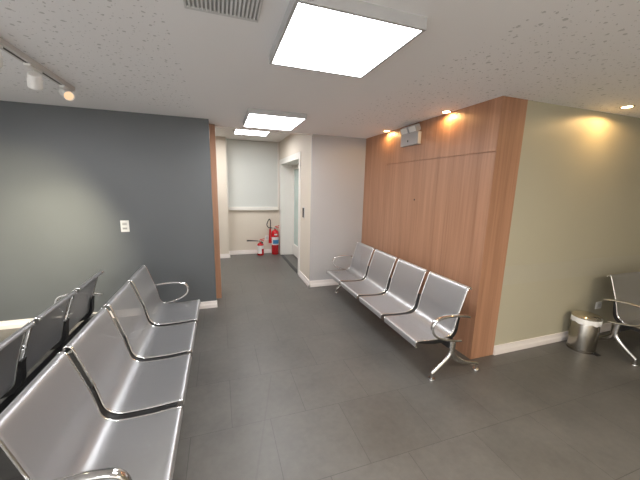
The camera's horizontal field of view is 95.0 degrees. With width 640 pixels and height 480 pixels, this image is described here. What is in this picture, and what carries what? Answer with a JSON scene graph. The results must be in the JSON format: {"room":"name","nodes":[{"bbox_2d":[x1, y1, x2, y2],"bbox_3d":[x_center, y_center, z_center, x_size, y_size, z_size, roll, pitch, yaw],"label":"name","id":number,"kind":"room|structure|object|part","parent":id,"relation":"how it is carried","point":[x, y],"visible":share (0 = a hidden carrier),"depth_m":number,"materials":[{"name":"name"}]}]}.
{"room":"hospital interior","nodes":[
{"label":"hospital interior","id":0,"kind":"room"},
{"bbox_2d":[0,101,216,320],"bbox_3d":[-3.801,-0.219,3.267,4.901,2.545,0.160,-2,11,-19],"label":"wall","id":1,"kind":"structure","parent":0,"point":[69,176],"depth_m":3.53,"materials":[{"name":"grey paint"}]},
{"bbox_2d":[0,300,216,329],"bbox_3d":[-3.793,1.002,3.401,4.913,0.095,0.022,-2,11,-19],"label":"baseboard","id":2,"kind":"structure","parent":1,"relation":"attached to","point":[10,324],"depth_m":3.49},
{"bbox_2d":[120,220,129,231],"bbox_3d":[-2.432,-0.172,3.653,0.092,0.144,0.014,-2,11,-19],"label":"wall switch","id":3,"kind":"object","parent":1,"relation":"attached to","point":[124,224],"visible":1,"depth_m":3.65,"materials":[{"name":"white plastic"}]},
{"bbox_2d":[209,124,221,297],"bbox_3d":[-1.869,-0.519,4.503,0.572,2.780,0.670,-2,11,-19],"label":"trim","id":4,"kind":"structure","parent":0,"point":[211,126],"depth_m":4.28,"materials":[{"name":"brown wood"}]},
{"bbox_2d":[215,136,278,253],"bbox_3d":[-1.848,-0.997,7.147,3.532,2.780,0.460,-2,11,-19],"label":"wall","id":5,"kind":"structure","parent":0,"point":[236,227],"depth_m":7.29,"materials":[{"name":"beige paint"}]},
{"bbox_2d":[220,249,271,257],"bbox_3d":[-1.992,0.342,7.257,2.032,0.100,0.332,-2,11,-19],"label":"baseboard","id":6,"kind":"structure","parent":5,"relation":"attached to","point":[238,252],"depth_m":7.42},
{"bbox_2d":[225,139,278,209],"bbox_3d":[-1.630,-1.562,7.168,1.250,1.665,0.062,-2,11,-19],"label":"roller blind","id":7,"kind":"object","parent":5,"relation":"attached to","point":[252,167],"visible":0.93,"depth_m":7.15,"materials":[{"name":"grey fabric"}]},
{"bbox_2d":[215,128,289,141],"bbox_3d":[-1.202,-2.234,5.975,4.100,0.100,3.322,-2,11,-19],"label":"ceiling","id":8,"kind":"structure","parent":0,"point":[227,133],"depth_m":6.41,"materials":[{"name":"paint"}]},
{"bbox_2d":[233,129,269,135],"bbox_3d":[-1.313,-2.098,5.641,0.647,0.055,0.632,-2,11,-19],"label":"panel light","id":9,"kind":"object","parent":8,"relation":"attached to","point":[243,132],"visible":0.51,"depth_m":5.68,"materials":[{"name":"white plastic"}]},
{"bbox_2d":[215,126,312,134],"bbox_3d":[-1.362,-1.738,4.208,2.632,0.255,0.040,-2,11,-19],"label":"beam","id":10,"kind":"structure","parent":0,"point":[215,126],"depth_m":4.37,"materials":[{"name":"paint"}]},
{"bbox_2d":[279,134,311,279],"bbox_3d":[-0.004,-0.820,6.396,1.268,2.780,2.802,-2,11,-19],"label":"wall","id":11,"kind":"structure","parent":0,"point":[292,144],"depth_m":5.26,"materials":[{"name":"beige paint"}]},
{"bbox_2d":[279,151,300,274],"bbox_3d":[-0.531,-0.637,6.526,0.380,2.350,2.005,-2,11,-19],"label":"door","id":12,"kind":"structure","parent":11,"relation":"in","point":[290,166],"depth_m":7.20,"materials":[{"name":"white paint"}]},
{"bbox_3d":[-0.394,-0.674,6.553,0.008,1.830,1.500,-2,11,-19],"label":"pane","id":13,"kind":"part","parent":12,"relation":"part of","materials":[{"name":"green glass"}]},
{"bbox_2d":[302,207,304,217],"bbox_3d":[-0.298,-0.493,5.283,0.022,0.200,0.100,-2,11,-19],"label":"reader","id":14,"kind":"object","parent":11,"relation":"attached to","point":[303,208],"visible":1,"depth_m":5.25,"materials":[{"name":"grey plastic"}]},
{"bbox_2d":[0,253,639,479],"bbox_3d":[0.108,1.266,2.961,12.000,0.100,11.000,-2,11,-19],"label":"floor","id":15,"kind":"structure","parent":0,"point":[289,379],"depth_m":2.41,"materials":[{"name":"tile"}]},
{"bbox_2d":[0,270,131,413],"bbox_3d":[-2.000,0.930,1.887,0.752,0.852,2.432,-2,11,-19],"label":"bench","id":16,"kind":"object","parent":15,"relation":"on","point":[19,352],"visible":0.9,"depth_m":2.10,"materials":[{"name":"silver metal"}]},
{"bbox_3d":[-1.987,0.821,1.555,0.568,0.514,0.535,-2,11,-19],"label":"seat","id":17,"kind":"part","parent":16,"relation":"part of","materials":[{"name":"silver metal"}]},
{"bbox_3d":[-2.072,0.774,1.801,0.573,0.519,0.014,-2,11,-19],"label":"edge rail","id":18,"kind":"part","parent":16,"relation":"part of","materials":[{"name":"silver metal"}]},
{"bbox_3d":[-2.091,0.764,1.858,0.573,0.519,0.014,-2,11,-19],"label":"edge rail","id":19,"kind":"part","parent":16,"relation":"part of","materials":[{"name":"silver metal"}]},
{"bbox_3d":[-2.176,0.718,2.103,0.568,0.514,0.535,-2,11,-19],"label":"seat","id":20,"kind":"part","parent":16,"relation":"part of","materials":[{"name":"silver metal"}]},
{"bbox_3d":[-2.260,0.671,2.348,0.573,0.519,0.014,-2,11,-19],"label":"edge rail","id":21,"kind":"part","parent":16,"relation":"part of","materials":[{"name":"silver metal"}]},
{"bbox_3d":[-2.280,0.660,2.405,0.573,0.519,0.014,-2,11,-19],"label":"edge rail","id":22,"kind":"part","parent":16,"relation":"part of","materials":[{"name":"silver metal"}]},
{"bbox_3d":[-2.364,0.614,2.651,0.568,0.514,0.535,-2,11,-19],"label":"seat","id":23,"kind":"part","parent":16,"relation":"part of","materials":[{"name":"silver metal"}]},
{"bbox_3d":[-2.449,0.568,2.896,0.573,0.519,0.014,-2,11,-19],"label":"edge rail","id":24,"kind":"part","parent":16,"relation":"part of","materials":[{"name":"silver metal"}]},
{"bbox_3d":[-2.431,0.658,2.971,0.412,0.278,0.044,-2,11,-19],"label":"armrest","id":25,"kind":"part","parent":16,"relation":"part of","materials":[{"name":"silver metal"}]},
{"bbox_2d":[0,265,200,479],"bbox_3d":[-1.383,0.882,2.225,0.752,0.852,2.432,-2,11,-19],"label":"bench","id":26,"kind":"object","parent":15,"relation":"on","point":[62,386],"visible":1,"depth_m":1.62,"materials":[{"name":"silver metal"}]},
{"bbox_3d":[-0.927,0.916,1.157,0.573,0.519,0.014,-2,11,-19],"label":"edge rail","id":27,"kind":"part","parent":26,"relation":"part of","materials":[{"name":"silver metal"}]},
{"bbox_3d":[-1.011,0.870,1.403,0.568,0.514,0.535,-2,11,-19],"label":"seat","id":28,"kind":"part","parent":26,"relation":"part of","materials":[{"name":"silver metal"}]},
{"bbox_3d":[-0.949,1.025,1.119,0.412,0.278,0.044,-2,11,-19],"label":"armrest","id":29,"kind":"part","parent":26,"relation":"part of","materials":[{"name":"silver metal"}]},
{"bbox_3d":[-1.096,0.823,1.648,0.573,0.519,0.014,-2,11,-19],"label":"edge rail","id":30,"kind":"part","parent":26,"relation":"part of","materials":[{"name":"silver metal"}]},
{"bbox_3d":[-1.115,0.813,1.705,0.573,0.519,0.014,-2,11,-19],"label":"edge rail","id":31,"kind":"part","parent":26,"relation":"part of","materials":[{"name":"silver metal"}]},
{"bbox_3d":[-1.200,0.767,1.951,0.568,0.514,0.535,-2,11,-19],"label":"seat","id":32,"kind":"part","parent":26,"relation":"part of","materials":[{"name":"silver metal"}]},
{"bbox_3d":[-1.284,0.720,2.196,0.573,0.519,0.014,-2,11,-19],"label":"edge rail","id":33,"kind":"part","parent":26,"relation":"part of","materials":[{"name":"silver metal"}]},
{"bbox_3d":[-1.304,0.710,2.253,0.573,0.519,0.014,-2,11,-19],"label":"edge rail","id":34,"kind":"part","parent":26,"relation":"part of","materials":[{"name":"silver metal"}]},
{"bbox_3d":[-1.388,0.663,2.498,0.568,0.514,0.535,-2,11,-19],"label":"seat","id":35,"kind":"part","parent":26,"relation":"part of","materials":[{"name":"silver metal"}]},
{"bbox_3d":[-1.473,0.617,2.744,0.573,0.519,0.014,-2,11,-19],"label":"edge rail","id":36,"kind":"part","parent":26,"relation":"part of","materials":[{"name":"silver metal"}]},
{"bbox_3d":[-1.492,0.606,2.801,0.573,0.519,0.014,-2,11,-19],"label":"edge rail","id":37,"kind":"part","parent":26,"relation":"part of","materials":[{"name":"silver metal"}]},
{"bbox_3d":[-1.577,0.560,3.046,0.568,0.514,0.535,-2,11,-19],"label":"seat","id":38,"kind":"part","parent":26,"relation":"part of","materials":[{"name":"silver metal"}]},
{"bbox_3d":[-1.714,0.607,3.342,0.412,0.278,0.044,-2,11,-19],"label":"armrest","id":39,"kind":"part","parent":26,"relation":"part of","materials":[{"name":"silver metal"}]},
{"bbox_3d":[-1.661,0.514,3.291,0.573,0.519,0.014,-2,11,-19],"label":"edge rail","id":40,"kind":"part","parent":26,"relation":"part of","materials":[{"name":"silver metal"}]},
{"bbox_2d":[247,239,263,255],"bbox_3d":[-1.603,0.174,7.322,0.437,0.425,0.166,-2,11,-19],"label":"fire extinguisher","id":41,"kind":"object","parent":15,"relation":"on","point":[260,246],"visible":1,"depth_m":7.30,"materials":[{"name":"red metal"}]},
{"bbox_2d":[266,219,278,254],"bbox_3d":[-1.178,-0.084,7.429,0.304,0.914,0.183,-9,14,-43],"label":"fire extinguisher","id":42,"kind":"object","parent":15,"relation":"on","point":[274,235],"visible":1,"depth_m":7.41,"materials":[{"name":"red metal"}]},
{"bbox_2d":[326,242,478,381],"bbox_3d":[0.828,0.653,3.764,0.752,0.852,2.432,-2,11,-19],"label":"bench","id":43,"kind":"object","parent":15,"relation":"on","point":[446,296],"visible":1,"depth_m":3.22,"materials":[{"name":"silver metal"}]},
{"bbox_3d":[0.397,0.382,4.847,0.412,0.278,0.044,-2,11,-19],"label":"armrest","id":44,"kind":"part","parent":43,"relation":"part of","materials":[{"name":"silver metal"}]},
{"bbox_3d":[0.464,0.338,4.527,0.568,0.514,0.535,-2,11,-19],"label":"seat","id":45,"kind":"part","parent":43,"relation":"part of","materials":[{"name":"silver metal"}]},
{"bbox_3d":[0.548,0.384,4.282,0.573,0.519,0.014,-2,11,-19],"label":"edge rail","id":46,"kind":"part","parent":43,"relation":"part of","materials":[{"name":"silver metal"}]},
{"bbox_3d":[0.652,0.441,3.979,0.568,0.514,0.535,-2,11,-19],"label":"seat","id":47,"kind":"part","parent":43,"relation":"part of","materials":[{"name":"silver metal"}]},
{"bbox_3d":[0.736,0.487,3.734,0.573,0.519,0.014,-2,11,-19],"label":"edge rail","id":48,"kind":"part","parent":43,"relation":"part of","materials":[{"name":"silver metal"}]},
{"bbox_3d":[0.756,0.498,3.677,0.573,0.519,0.014,-2,11,-19],"label":"edge rail","id":49,"kind":"part","parent":43,"relation":"part of","materials":[{"name":"silver metal"}]},
{"bbox_3d":[0.841,0.544,3.432,0.568,0.514,0.535,-2,11,-19],"label":"seat","id":50,"kind":"part","parent":43,"relation":"part of","materials":[{"name":"silver metal"}]},
{"bbox_3d":[0.925,0.590,3.186,0.573,0.519,0.014,-2,11,-19],"label":"edge rail","id":51,"kind":"part","parent":43,"relation":"part of","materials":[{"name":"silver metal"}]},
{"bbox_3d":[0.945,0.601,3.129,0.573,0.519,0.014,-2,11,-19],"label":"edge rail","id":52,"kind":"part","parent":43,"relation":"part of","materials":[{"name":"silver metal"}]},
{"bbox_3d":[1.029,0.647,2.884,0.568,0.514,0.535,-2,11,-19],"label":"seat","id":53,"kind":"part","parent":43,"relation":"part of","materials":[{"name":"silver metal"}]},
{"bbox_3d":[1.113,0.693,2.638,0.573,0.519,0.014,-2,11,-19],"label":"edge rail","id":54,"kind":"part","parent":43,"relation":"part of","materials":[{"name":"silver metal"}]},
{"bbox_3d":[1.162,0.800,2.624,0.412,0.278,0.044,-2,11,-19],"label":"armrest","id":55,"kind":"part","parent":43,"relation":"part of","materials":[{"name":"silver metal"}]},
{"bbox_2d":[566,310,602,355],"bbox_3d":[2.932,1.008,3.250,0.266,0.429,0.285,5,11,20],"label":"pedal bin","id":56,"kind":"object","parent":15,"relation":"on","point":[584,329],"visible":1,"depth_m":3.17,"materials":[{"name":"silver metal"}]},
{"bbox_3d":[2.940,0.820,3.225,0.266,0.050,0.266,-2,11,-19],"label":"lid","id":57,"kind":"part","parent":56,"relation":"part of","materials":[{"name":"silver metal"}]},
{"bbox_2d":[598,271,639,366],"bbox_3d":[4.268,0.785,3.455,2.432,0.852,0.752,-2,11,-19],"label":"bench","id":58,"kind":"object","parent":15,"relation":"on","point":[631,306],"visible":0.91,"depth_m":3.16,"materials":[{"name":"silver metal"}]},
{"bbox_3d":[3.155,0.774,3.014,0.044,0.278,0.412,-2,11,-19],"label":"armrest","id":59,"kind":"part","parent":58,"relation":"part of","materials":[{"name":"silver metal"}]},
{"bbox_3d":[3.215,0.679,2.976,0.014,0.519,0.573,-2,11,-19],"label":"edge rail","id":60,"kind":"part","parent":58,"relation":"part of","materials":[{"name":"silver metal"}]},
{"bbox_3d":[3.464,0.669,3.060,0.535,0.514,0.568,-2,11,-19],"label":"seat","id":61,"kind":"part","parent":58,"relation":"part of","materials":[{"name":"silver metal"}]},
{"bbox_2d":[0,0,639,138],"bbox_3d":[0.698,-1.054,0.943,12.000,0.120,7.678,-2,11,-19],"label":"ceiling","id":62,"kind":"structure","parent":0,"point":[160,57],"depth_m":1.97,"materials":[{"name":"white paint"}]},
{"bbox_2d":[0,37,74,90],"bbox_3d":[-1.907,-1.175,1.733,0.056,0.038,1.860,-2,11,-19],"label":"track","id":63,"kind":"object","parent":62,"relation":"attached to","point":[8,48],"visible":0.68,"depth_m":1.99,"materials":[{"name":"white metal"}]},
{"bbox_2d":[0,44,3,68],"bbox_3d":[-1.887,-1.071,1.684,0.094,0.148,0.152,-8,14,-41],"label":"track spotlight","id":64,"kind":"object","parent":63,"relation":"attached to","point":[1,46],"visible":1,"depth_m":1.72,"materials":[{"name":"white plastic"}]},
{"bbox_2d":[23,63,43,89],"bbox_3d":[-2.021,-1.143,2.075,0.093,0.152,0.152,-8,14,-41],"label":"track spotlight","id":65,"kind":"object","parent":63,"relation":"attached to","point":[34,79],"visible":1,"depth_m":2.06,"materials":[{"name":"white plastic"}]},
{"bbox_2d":[58,85,74,100],"bbox_3d":[-2.171,-1.247,2.509,0.149,0.115,0.104,11,14,42],"label":"track spotlight","id":66,"kind":"object","parent":63,"relation":"attached to","point":[65,92],"visible":1,"depth_m":2.48,"materials":[{"name":"white plastic"}]},
{"bbox_2d":[183,0,262,22],"bbox_3d":[-0.423,-1.074,1.280,0.344,0.010,0.344,-2,11,-19],"label":"ceiling vent","id":67,"kind":"object","parent":62,"relation":"in","point":[249,10],"visible":1,"depth_m":1.38,"materials":[{"name":"grey metal"}]},
{"bbox_2d":[243,108,306,130],"bbox_3d":[-0.592,-1.482,3.642,0.657,0.055,0.792,-2,11,-19],"label":"panel light","id":68,"kind":"object","parent":62,"relation":"attached to","point":[254,118],"visible":1,"depth_m":3.45,"materials":[{"name":"white plastic"}]},
{"bbox_2d":[244,114,303,129],"bbox_3d":[-0.592,-1.472,3.644,0.625,0.034,0.760,-2,11,-19],"label":"diffuser","id":69,"kind":"object","parent":68,"relation":"attached to","point":[266,121],"depth_m":3.53,"materials":[{"name":"white plastic"}]},
{"bbox_2d":[269,0,426,77],"bbox_3d":[0.099,-1.107,1.655,0.659,0.055,0.700,-2,11,-19],"label":"panel light","id":70,"kind":"object","parent":62,"relation":"attached to","point":[352,38],"visible":1,"depth_m":1.51,"materials":[{"name":"white plastic"}]},
{"bbox_2d":[441,110,451,113],"bbox_3d":[1.355,-1.372,3.140,0.112,0.008,0.112,-2,11,-19],"label":"recessed light","id":71,"kind":"object","parent":62,"relation":"in","point":[445,111],"visible":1,"depth_m":3.12,"materials":[{"name":"silver metal"}]},
{"bbox_2d":[619,105,635,108],"bbox_3d":[2.951,-1.278,2.816,0.112,0.008,0.112,-2,11,-19],"label":"recessed light","id":72,"kind":"object","parent":62,"relation":"in","point":[626,106],"visible":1,"depth_m":2.81,"materials":[{"name":"silver metal"}]},
{"bbox_2d":[309,134,365,280],"bbox_3d":[0.445,-0.457,5.103,1.268,2.545,0.020,-2,11,-19],"label":"wall","id":73,"kind":"structure","parent":0,"point":[337,162],"depth_m":5.00,"materials":[{"name":"paint"}]},
{"bbox_2d":[299,270,341,286],"bbox_3d":[0.162,0.691,5.560,0.983,0.110,0.694,-2,11,-19],"label":"baseboard","id":74,"kind":"structure","parent":73,"relation":"attached to","point":[327,282],"depth_m":5.19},
{"bbox_2d":[360,96,527,358],"bbox_3d":[1.312,-0.248,4.049,0.313,2.545,2.571,-2,11,-19],"label":"wall","id":75,"kind":"structure","parent":0,"point":[442,204],"depth_m":3.12,"materials":[{"name":"laminate"}]},
{"bbox_2d":[400,123,421,146],"bbox_3d":[1.158,-1.348,3.781,0.096,0.249,0.370,-2,11,-19],"label":"emergency light","id":76,"kind":"object","parent":75,"relation":"attached to","point":[411,135],"visible":1,"depth_m":3.72,"materials":[{"name":"grey plastic"}]},
{"bbox_2d":[494,100,639,345],"bbox_3d":[3.884,-0.121,3.661,4.300,2.545,0.144,-2,11,-19],"label":"wall","id":77,"kind":"structure","parent":0,"point":[577,193],"depth_m":3.15,"materials":[{"name":"beige paint"}]},
{"bbox_2d":[493,319,625,354],"bbox_3d":[3.814,1.099,3.777,4.147,0.100,0.022,-2,11,-19],"label":"baseboard","id":78,"kind":"structure","parent":77,"relation":"attached to","point":[552,338],"depth_m":3.30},
{"bbox_2d":[595,301,601,308],"bbox_3d":[3.411,0.799,3.587,0.110,0.090,0.013,-2,11,-19],"label":"wall outlet","id":79,"kind":"object","parent":77,"relation":"attached to","point":[598,305],"visible":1,"depth_m":3.58,"materials":[{"name":"white plastic"}]}
]}

